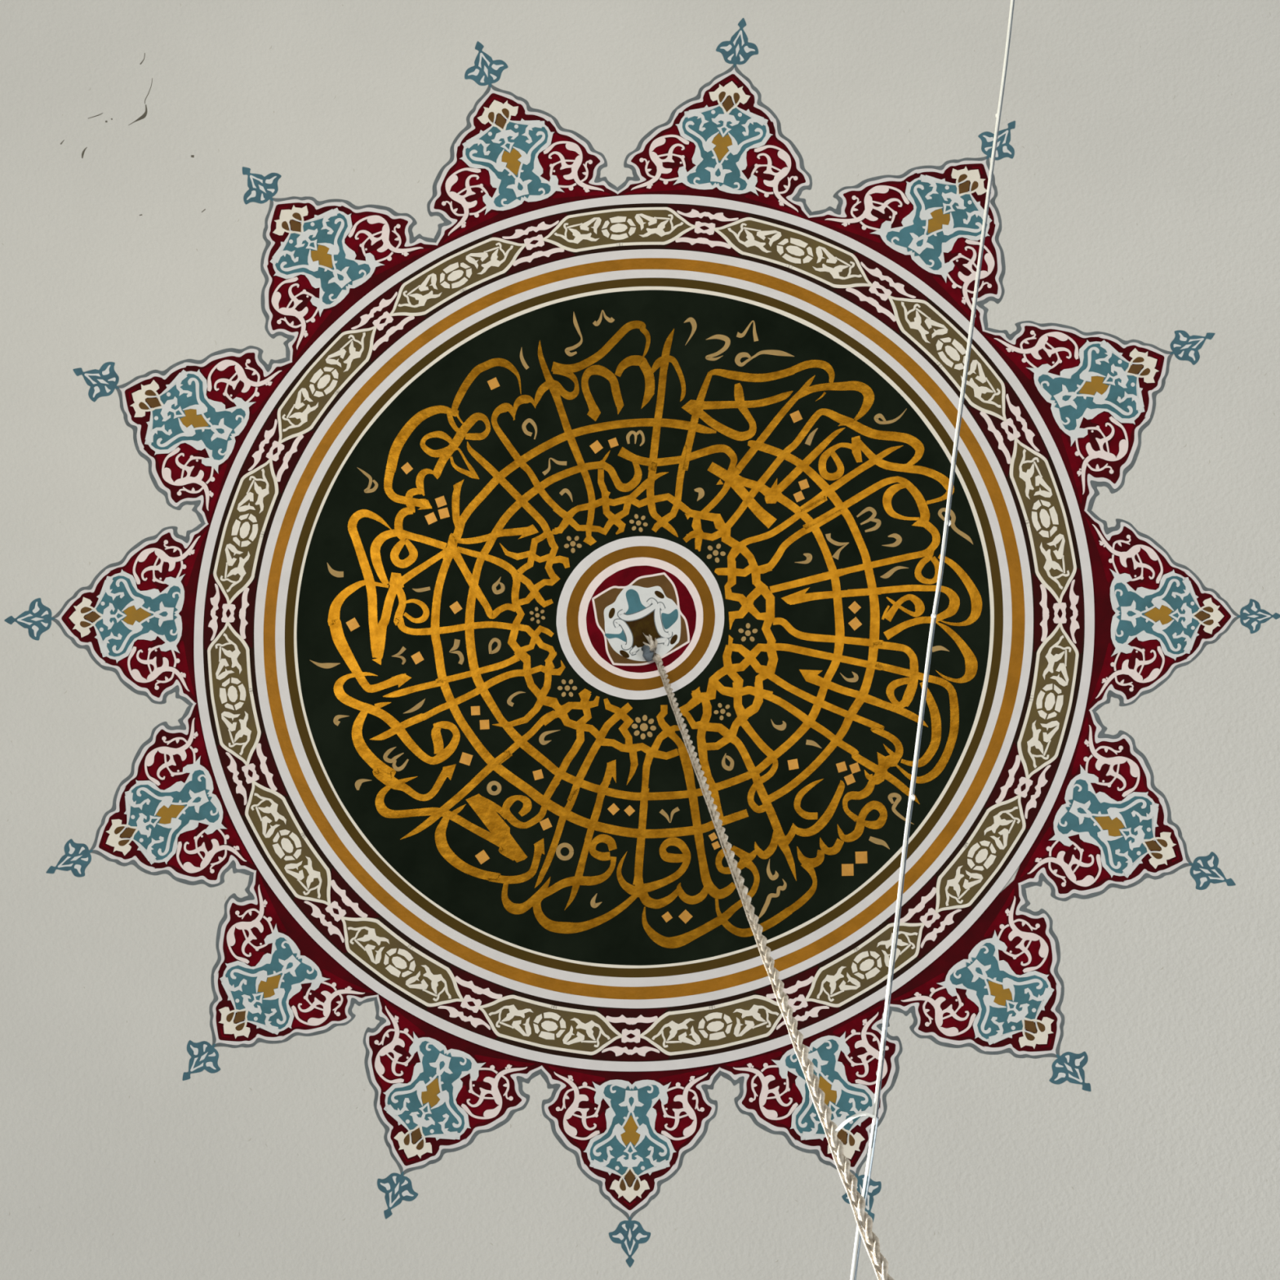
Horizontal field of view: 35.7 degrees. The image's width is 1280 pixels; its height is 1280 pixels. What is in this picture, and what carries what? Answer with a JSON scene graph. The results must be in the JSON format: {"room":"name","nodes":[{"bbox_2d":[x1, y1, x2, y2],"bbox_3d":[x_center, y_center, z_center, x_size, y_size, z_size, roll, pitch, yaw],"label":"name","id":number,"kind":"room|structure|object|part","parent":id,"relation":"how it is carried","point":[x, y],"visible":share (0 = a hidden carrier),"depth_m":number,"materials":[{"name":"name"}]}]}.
{"room":"mosque interior","nodes":[
{"label":"mosque interior","id":0,"kind":"room"},
{"bbox_2d":[0,0,1279,1279],"bbox_3d":[-0.046,-0.188,5.720,7.972,1.282,7.972,24,-100,11],"label":"ceiling","id":1,"kind":"structure","parent":0,"point":[1138,197],"depth_m":5.96,"materials":[{"name":"white paint"}]},
{"bbox_2d":[4,17,1279,1267],"bbox_3d":[-0.047,-0.110,6.097,3.791,0.266,3.839,-10,-105,3],"label":"ceiling medallion","id":2,"kind":"object","parent":1,"relation":"attached to","point":[731,482],"visible":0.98,"depth_m":6.13,"materials":[{"name":"multicoloured paint"}]},
{"bbox_3d":[-1.726,-0.070,6.174,0.097,0.024,0.103,41,-97,13],"label":"crown","id":3,"kind":"part","parent":2,"relation":"part of","materials":[{"name":"beige paint"}]},
{"bbox_3d":[-1.569,0.594,5.997,0.089,0.024,0.100,16,-102,9],"label":"crown","id":4,"kind":"part","parent":2,"relation":"part of","materials":[{"name":"beige paint"}]},
{"bbox_3d":[-1.567,-0.073,6.195,0.249,0.055,0.261,-1,-104,5],"label":"blue panel","id":5,"kind":"part","parent":2,"relation":"part of","materials":[{"name":"teal paint"}]},
{"bbox_3d":[-1.575,-0.767,6.332,0.108,0.025,0.101,-24,-105,-1],"label":"crown","id":6,"kind":"part","parent":2,"relation":"part of","materials":[{"name":"beige paint"}]},
{"bbox_2d":[139,601,173,626],"bbox_3d":[-1.509,-0.081,6.205,0.102,0.022,0.084,-1,-104,5],"label":"flower","id":7,"kind":"object","parent":2,"relation":"on","point":[152,614],"depth_m":6.21,"materials":[{"name":"white paint"}]},
{"bbox_3d":[-1.421,0.530,6.036,0.257,0.056,0.243,-23,-105,-1],"label":"blue panel","id":8,"kind":"part","parent":2,"relation":"part of","materials":[{"name":"teal paint"}]},
{"bbox_2d":[171,790,208,818],"bbox_3d":[-1.371,0.496,6.053,0.107,0.023,0.080,-23,-105,-1],"label":"flower","id":9,"kind":"object","parent":2,"relation":"on","point":[185,804],"depth_m":6.05,"materials":[{"name":"white paint"}]},
{"bbox_3d":[-1.419,-0.699,6.338,0.263,0.058,0.271,23,-101,11],"label":"blue panel","id":10,"kind":"part","parent":2,"relation":"part of","materials":[{"name":"teal paint"}]},
{"bbox_2d":[194,413,232,440],"bbox_3d":[-1.360,-0.677,6.341,0.109,0.023,0.086,23,-101,11],"label":"flower","id":11,"kind":"object","parent":2,"relation":"on","point":[207,427],"depth_m":6.34,"materials":[{"name":"white paint"}]},
{"bbox_2d":[221,604,235,622],"bbox_3d":[-1.289,-0.084,6.227,0.042,0.008,0.061,-1,-104,5],"label":"flower","id":12,"kind":"object","parent":2,"relation":"on","point":[228,611],"depth_m":6.23,"materials":[{"name":"white paint"}]},
{"bbox_3d":[-1.190,1.123,5.827,0.096,0.022,0.093,-1,-104,5],"label":"crown","id":13,"kind":"part","parent":2,"relation":"part of","materials":[{"name":"beige paint"}]},
{"bbox_3d":[-1.262,0.167,6.162,0.134,0.023,0.468,-12,-105,3],"label":"cartouche frame","id":14,"kind":"part","parent":2,"relation":"part of","materials":[{"name":"beige paint"}]},
{"bbox_3d":[-1.249,-0.347,6.288,0.134,0.023,0.494,12,-102,8],"label":"cartouche frame","id":15,"kind":"part","parent":2,"relation":"part of","materials":[{"name":"beige paint"}]},
{"bbox_2d":[241,763,258,783],"bbox_3d":[-1.194,0.409,6.095,0.042,0.008,0.059,-23,-105,0],"label":"flower","id":16,"kind":"object","parent":2,"relation":"on","point":[250,771],"depth_m":6.10,"materials":[{"name":"white paint"}]},
{"bbox_3d":[-1.091,1.018,5.878,0.244,0.052,0.236,42,-97,13],"label":"blue panel","id":17,"kind":"part","parent":2,"relation":"part of","materials":[{"name":"teal paint"}]},
{"bbox_2d":[266,440,284,461],"bbox_3d":[-1.163,-0.603,6.343,0.041,0.007,0.062,24,-100,11],"label":"flower","id":18,"kind":"object","parent":2,"relation":"on","point":[274,449],"depth_m":6.34,"materials":[{"name":"white paint"}]},
{"bbox_2d":[266,955,300,987],"bbox_3d":[-1.055,0.981,5.896,0.078,0.021,0.098,42,-97,13],"label":"flower","id":19,"kind":"object","parent":2,"relation":"on","point":[282,971],"depth_m":5.90,"materials":[{"name":"white paint"}]},
{"bbox_3d":[-1.070,0.623,6.030,0.135,0.023,0.460,-34,-104,-3],"label":"cartouche frame","id":20,"kind":"part","parent":2,"relation":"part of","materials":[{"name":"beige paint"}]},
{"bbox_3d":[-1.131,-1.358,6.435,0.113,0.024,0.100,-1,-104,5],"label":"crown","id":21,"kind":"part","parent":2,"relation":"part of","materials":[{"name":"beige paint"}]},
{"bbox_3d":[-1.023,-1.235,6.431,0.279,0.056,0.254,-40,-104,-5],"label":"blue panel","id":22,"kind":"part","parent":2,"relation":"part of","materials":[{"name":"teal paint"}]},
{"bbox_3d":[-1.014,-0.829,6.385,0.132,0.023,0.494,36,-98,13],"label":"cartouche frame","id":23,"kind":"part","parent":2,"relation":"part of","materials":[{"name":"beige paint"}]},
{"bbox_2d":[318,254,351,288],"bbox_3d":[-0.984,-1.191,6.429,0.089,0.023,0.106,-40,-104,-5],"label":"flower","id":24,"kind":"object","parent":2,"relation":"on","point":[335,271],"depth_m":6.43,"materials":[{"name":"white paint"}]},
{"bbox_2d":[324,901,346,921],"bbox_3d":[-0.913,0.814,5.968,0.058,0.008,0.042,43,-96,13],"label":"flower","id":25,"kind":"object","parent":2,"relation":"on","point":[335,911],"depth_m":5.97,"materials":[{"name":"white paint"}]},
{"bbox_2d":[372,311,393,330],"bbox_3d":[-0.829,-1.029,6.417,0.063,0.007,0.041,-40,-104,-5],"label":"flower","id":26,"kind":"object","parent":2,"relation":"on","point":[381,320],"depth_m":6.42,"materials":[{"name":"white paint"}]},
{"bbox_3d":[-0.715,0.959,5.913,0.452,0.023,0.135,32,-99,12],"label":"cartouche frame","id":27,"kind":"part","parent":2,"relation":"part of","materials":[{"name":"beige paint"}]},
{"bbox_3d":[-0.649,1.444,5.696,0.090,0.023,0.095,-27,-105,-1],"label":"crown","id":28,"kind":"part","parent":2,"relation":"part of","materials":[{"name":"beige paint"}]},
{"bbox_3d":[-0.611,1.299,5.764,0.237,0.054,0.271,-1,-104,5],"label":"blue panel","id":29,"kind":"part","parent":2,"relation":"part of","materials":[{"name":"teal paint"}]},
{"bbox_2d":[425,1053,453,1092],"bbox_3d":[-0.585,1.258,5.785,0.077,0.022,0.103,21,-101,10],"label":"flower","id":30,"kind":"object","parent":2,"relation":"on","point":[438,1066],"depth_m":5.79,"materials":[{"name":"white paint"}]},
{"bbox_3d":[-0.597,-1.178,6.432,0.498,0.022,0.131,-28,-105,-2],"label":"cartouche frame","id":31,"kind":"part","parent":2,"relation":"part of","materials":[{"name":"beige paint"}]},
{"bbox_2d":[460,995,481,1013],"bbox_3d":[-0.498,1.073,5.864,0.056,0.008,0.042,21,-101,10],"label":"flower","id":32,"kind":"object","parent":2,"relation":"on","point":[468,1003],"depth_m":5.86,"materials":[{"name":"white paint"}]},
{"bbox_3d":[-0.461,-1.710,6.459,0.109,0.025,0.103,27,-100,11],"label":"crown","id":33,"kind":"part","parent":2,"relation":"part of","materials":[{"name":"beige paint"}]},
{"bbox_3d":[-0.429,-1.544,6.452,0.274,0.056,0.274,-1,-104,5],"label":"blue panel","id":34,"kind":"part","parent":2,"relation":"part of","materials":[{"name":"teal paint"}]},
{"bbox_2d":[504,162,532,197],"bbox_3d":[-0.396,-1.493,6.450,0.088,0.022,0.106,-15,-105,2],"label":"flower","id":35,"kind":"object","parent":2,"relation":"on","point":[517,175],"depth_m":6.45,"materials":[{"name":"white paint"}]},
{"bbox_2d":[524,234,544,249],"bbox_3d":[-0.342,-1.287,6.434,0.063,0.007,0.040,-16,-105,1],"label":"flower","id":36,"kind":"object","parent":2,"relation":"on","point":[531,242],"depth_m":6.44,"materials":[{"name":"white paint"}]},
{"bbox_3d":[-0.265,1.131,5.828,0.435,0.023,0.134,10,-103,8],"label":"cartouche frame","id":37,"kind":"part","parent":2,"relation":"part of","materials":[{"name":"beige paint"}]},
{"bbox_3d":[-0.068,-1.326,6.418,0.498,0.022,0.137,-1,-104,5],"label":"cartouche frame","id":38,"kind":"part","parent":2,"relation":"part of","materials":[{"name":"beige paint"}]},
{"bbox_3d":[-0.029,1.545,5.613,0.091,0.023,0.088,41,-97,13],"label":"crown","id":39,"kind":"part","parent":2,"relation":"part of","materials":[{"name":"beige paint"}]},
{"bbox_3d":[-0.028,1.400,5.685,0.229,0.055,0.252,-1,-104,5],"label":"blue panel","id":40,"kind":"part","parent":2,"relation":"part of","materials":[{"name":"teal paint"}]},
{"bbox_2d":[621,1028,639,1043],"bbox_3d":[-0.026,1.155,5.799,0.056,0.008,0.042,-1,-104,5],"label":"flower","id":41,"kind":"object","parent":2,"relation":"on","point":[628,1035],"depth_m":5.80,"materials":[{"name":"white paint"}]},
{"bbox_2d":[618,1090,644,1127],"bbox_3d":[-0.025,1.348,5.711,0.075,0.022,0.106,-1,-104,5],"label":"flower","id":42,"kind":"object","parent":2,"relation":"on","point":[631,1103],"depth_m":5.71,"materials":[{"name":"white paint"}]},
{"bbox_2d":[694,221,715,235],"bbox_3d":[0.208,-1.324,6.391,0.066,0.007,0.040,8,-103,7],"label":"flower","id":43,"kind":"object","parent":2,"relation":"on","point":[701,228],"depth_m":6.39,"materials":[{"name":"white paint"}]},
{"bbox_3d":[0.219,1.123,5.783,0.447,0.023,0.133,-12,-105,3],"label":"cartouche frame","id":44,"kind":"part","parent":2,"relation":"part of","materials":[{"name":"beige paint"}]},
{"bbox_2d":[704,149,732,182],"bbox_3d":[0.252,-1.527,6.397,0.089,0.022,0.112,-1,-104,5],"label":"flower","id":45,"kind":"object","parent":2,"relation":"on","point":[717,162],"depth_m":6.40,"materials":[{"name":"white paint"}]},
{"bbox_3d":[0.273,-1.582,6.395,0.271,0.056,0.272,-1,-104,5],"label":"blue panel","id":46,"kind":"part","parent":2,"relation":"part of","materials":[{"name":"teal paint"}]},
{"bbox_3d":[0.288,-1.751,6.399,0.106,0.025,0.102,-35,-104,-4],"label":"crown","id":47,"kind":"part","parent":2,"relation":"part of","materials":[{"name":"beige paint"}]},
{"bbox_2d":[641,630,893,1279],"bbox_3d":[0.164,0.424,4.412,0.060,3.260,1.866,-20,-105,0],"label":"chain","id":48,"kind":"object","parent":2,"relation":"hanging from","point":[871,1242],"visible":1,"depth_m":3.53,"materials":[{"name":"silver metal"}]},
{"bbox_2d":[834,1111,875,1133],"bbox_3d":[0.327,0.743,3.066,0.074,0.027,0.017,-22,-105,0],"label":"string","id":49,"kind":"object","parent":48,"relation":"attached to","point":[862,1113],"visible":1,"depth_m":3.06,"materials":[{"name":"white fabric"}]},
{"bbox_2d":[849,0,1014,1279],"bbox_3d":[0.548,-0.178,3.577,0.017,0.575,2.584,8,-103,7],"label":"wire","id":50,"kind":"object","parent":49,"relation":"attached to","point":[947,522],"visible":0.97,"depth_m":3.41,"materials":[{"name":"metal"}]},
{"bbox_3d":[0.494,-1.240,6.342,0.546,0.022,0.131,22,-101,10],"label":"cartouche frame","id":51,"kind":"part","parent":2,"relation":"part of","materials":[{"name":"beige paint"}]},
{"bbox_2d":[787,994,808,1012],"bbox_3d":[0.457,1.056,5.777,0.054,0.007,0.041,-22,-105,0],"label":"flower","id":52,"kind":"object","parent":2,"relation":"on","point":[798,1002],"depth_m":5.78,"materials":[{"name":"white paint"}]},
{"bbox_2d":[807,1050,832,1086],"bbox_3d":[0.510,1.232,5.691,0.074,0.022,0.107,-21,-105,0],"label":"flower","id":53,"kind":"object","parent":2,"relation":"on","point":[822,1060],"depth_m":5.69,"materials":[{"name":"white paint"}]},
{"bbox_3d":[0.527,1.282,5.663,0.227,0.056,0.255,-21,-105,0],"label":"blue panel","id":54,"kind":"part","parent":2,"relation":"part of","materials":[{"name":"teal paint"}]},
{"bbox_3d":[0.579,1.419,5.588,0.088,0.024,0.091,25,-100,11],"label":"crown","id":55,"kind":"part","parent":2,"relation":"part of","materials":[{"name":"beige paint"}]},
{"bbox_3d":[0.660,0.946,5.785,0.414,0.023,0.131,-32,-105,-3],"label":"cartouche frame","id":56,"kind":"part","parent":2,"relation":"part of","materials":[{"name":"beige paint"}]},
{"bbox_2d":[868,280,891,301],"bbox_3d":[0.759,-1.103,6.283,0.070,0.007,0.040,36,-98,13],"label":"flower","id":57,"kind":"object","parent":2,"relation":"on","point":[878,291],"depth_m":6.28,"materials":[{"name":"white paint"}]},
{"bbox_2d":[907,219,942,254],"bbox_3d":[0.897,-1.271,6.270,0.094,0.022,0.105,36,-98,13],"label":"flower","id":58,"kind":"object","parent":2,"relation":"on","point":[925,237],"depth_m":6.27,"materials":[{"name":"white paint"}]},
{"bbox_2d":[920,907,940,928],"bbox_3d":[0.846,0.810,5.801,0.053,0.007,0.041,-42,-104,-5],"label":"flower","id":59,"kind":"object","parent":2,"relation":"on","point":[930,917],"depth_m":5.80,"materials":[{"name":"white paint"}]},
{"bbox_3d":[0.938,-1.313,6.264,0.277,0.056,0.253,36,-98,13],"label":"blue panel","id":60,"kind":"part","parent":2,"relation":"part of","materials":[{"name":"teal paint"}]},
{"bbox_3d":[0.974,-0.895,6.211,0.131,0.022,0.554,-39,-104,-5],"label":"cartouche frame","id":61,"kind":"part","parent":2,"relation":"part of","materials":[{"name":"beige paint"}]},
{"bbox_3d":[1.036,-1.443,6.250,0.111,0.024,0.095,-1,-104,5],"label":"crown","id":62,"kind":"part","parent":2,"relation":"part of","materials":[{"name":"beige paint"}]},
{"bbox_3d":[1.002,0.633,5.830,0.130,0.023,0.429,36,-98,13],"label":"cartouche frame","id":63,"kind":"part","parent":2,"relation":"part of","materials":[{"name":"beige paint"}]},
{"bbox_2d":[968,959,1002,995],"bbox_3d":[0.988,0.966,5.705,0.076,0.022,0.104,-40,-104,-5],"label":"flower","id":64,"kind":"object","parent":2,"relation":"on","point":[984,975],"depth_m":5.70,"materials":[{"name":"white paint"}]},
{"bbox_3d":[1.022,1.005,5.679,0.241,0.055,0.247,-41,-104,-5],"label":"blue panel","id":65,"kind":"part","parent":2,"relation":"part of","materials":[{"name":"teal paint"}]},
{"bbox_2d":[1000,417,1020,440],"bbox_3d":[1.143,-0.649,6.134,0.040,0.007,0.069,-26,-105,-1],"label":"flower","id":66,"kind":"object","parent":2,"relation":"on","point":[1010,427],"depth_m":6.13,"materials":[{"name":"white paint"}]},
{"bbox_2d":[1014,777,1032,797],"bbox_3d":[1.131,0.434,5.867,0.040,0.007,0.058,25,-100,11],"label":"flower","id":67,"kind":"object","parent":2,"relation":"on","point":[1023,785],"depth_m":5.87,"materials":[{"name":"white paint"}]},
{"bbox_3d":[1.119,1.109,5.608,0.101,0.023,0.089,-1,-104,5],"label":"crown","id":68,"kind":"part","parent":2,"relation":"part of","materials":[{"name":"beige paint"}]},
{"bbox_3d":[1.231,-0.370,6.057,0.131,0.022,0.543,-12,-105,2],"label":"cartouche frame","id":69,"kind":"part","parent":2,"relation":"part of","materials":[{"name":"beige paint"}]},
{"bbox_3d":[1.219,0.183,5.921,0.130,0.022,0.491,13,-102,8],"label":"cartouche frame","id":70,"kind":"part","parent":2,"relation":"part of","materials":[{"name":"beige paint"}]},
{"bbox_2d":[1053,602,1066,623],"bbox_3d":[1.263,-0.081,5.982,0.041,0.007,0.065,-1,-104,5],"label":"flower","id":71,"kind":"object","parent":2,"relation":"on","point":[1060,609],"depth_m":5.98,"materials":[{"name":"white paint"}]},
{"bbox_2d":[1053,380,1093,408],"bbox_3d":[1.330,-0.753,6.101,0.106,0.022,0.092,-26,-105,-1],"label":"flower","id":72,"kind":"object","parent":2,"relation":"on","point":[1068,394],"depth_m":6.10,"materials":[{"name":"white paint"}]},
{"bbox_3d":[1.390,-0.763,6.084,0.254,0.056,0.266,-26,-105,-1],"label":"blue panel","id":73,"kind":"part","parent":2,"relation":"part of","materials":[{"name":"teal paint"}]},
{"bbox_2d":[1069,800,1108,831],"bbox_3d":[1.309,0.508,5.793,0.110,0.023,0.079,23,-101,11],"label":"flower","id":74,"kind":"object","parent":2,"relation":"on","point":[1084,815],"depth_m":5.79,"materials":[{"name":"white paint"}]},
{"bbox_3d":[1.355,0.540,5.767,0.260,0.057,0.237,23,-101,11],"label":"blue panel","id":75,"kind":"part","parent":2,"relation":"part of","materials":[{"name":"teal paint"}]},
{"bbox_2d":[1120,600,1155,627],"bbox_3d":[1.484,-0.079,5.917,0.101,0.021,0.085,-1,-104,5],"label":"flower","id":76,"kind":"object","parent":2,"relation":"on","point":[1134,613],"depth_m":5.92,"materials":[{"name":"white paint"}]},
{"bbox_3d":[1.532,-0.834,6.052,0.101,0.024,0.093,21,-101,10],"label":"crown","id":77,"kind":"part","parent":2,"relation":"part of","materials":[{"name":"beige paint"}]},
{"bbox_3d":[1.533,-0.070,5.898,0.240,0.052,0.240,-1,-104,5],"label":"blue panel","id":78,"kind":"part","parent":2,"relation":"part of","materials":[{"name":"teal paint"}]},
{"bbox_3d":[1.496,0.602,5.701,0.087,0.024,0.095,-17,-105,1],"label":"crown","id":79,"kind":"part","parent":2,"relation":"part of","materials":[{"name":"beige paint"}]},
{"bbox_3d":[1.676,-0.071,5.850,0.084,0.021,0.089,-40,-104,-5],"label":"crown","id":80,"kind":"part","parent":2,"relation":"part of","materials":[{"name":"beige paint"}]}
]}

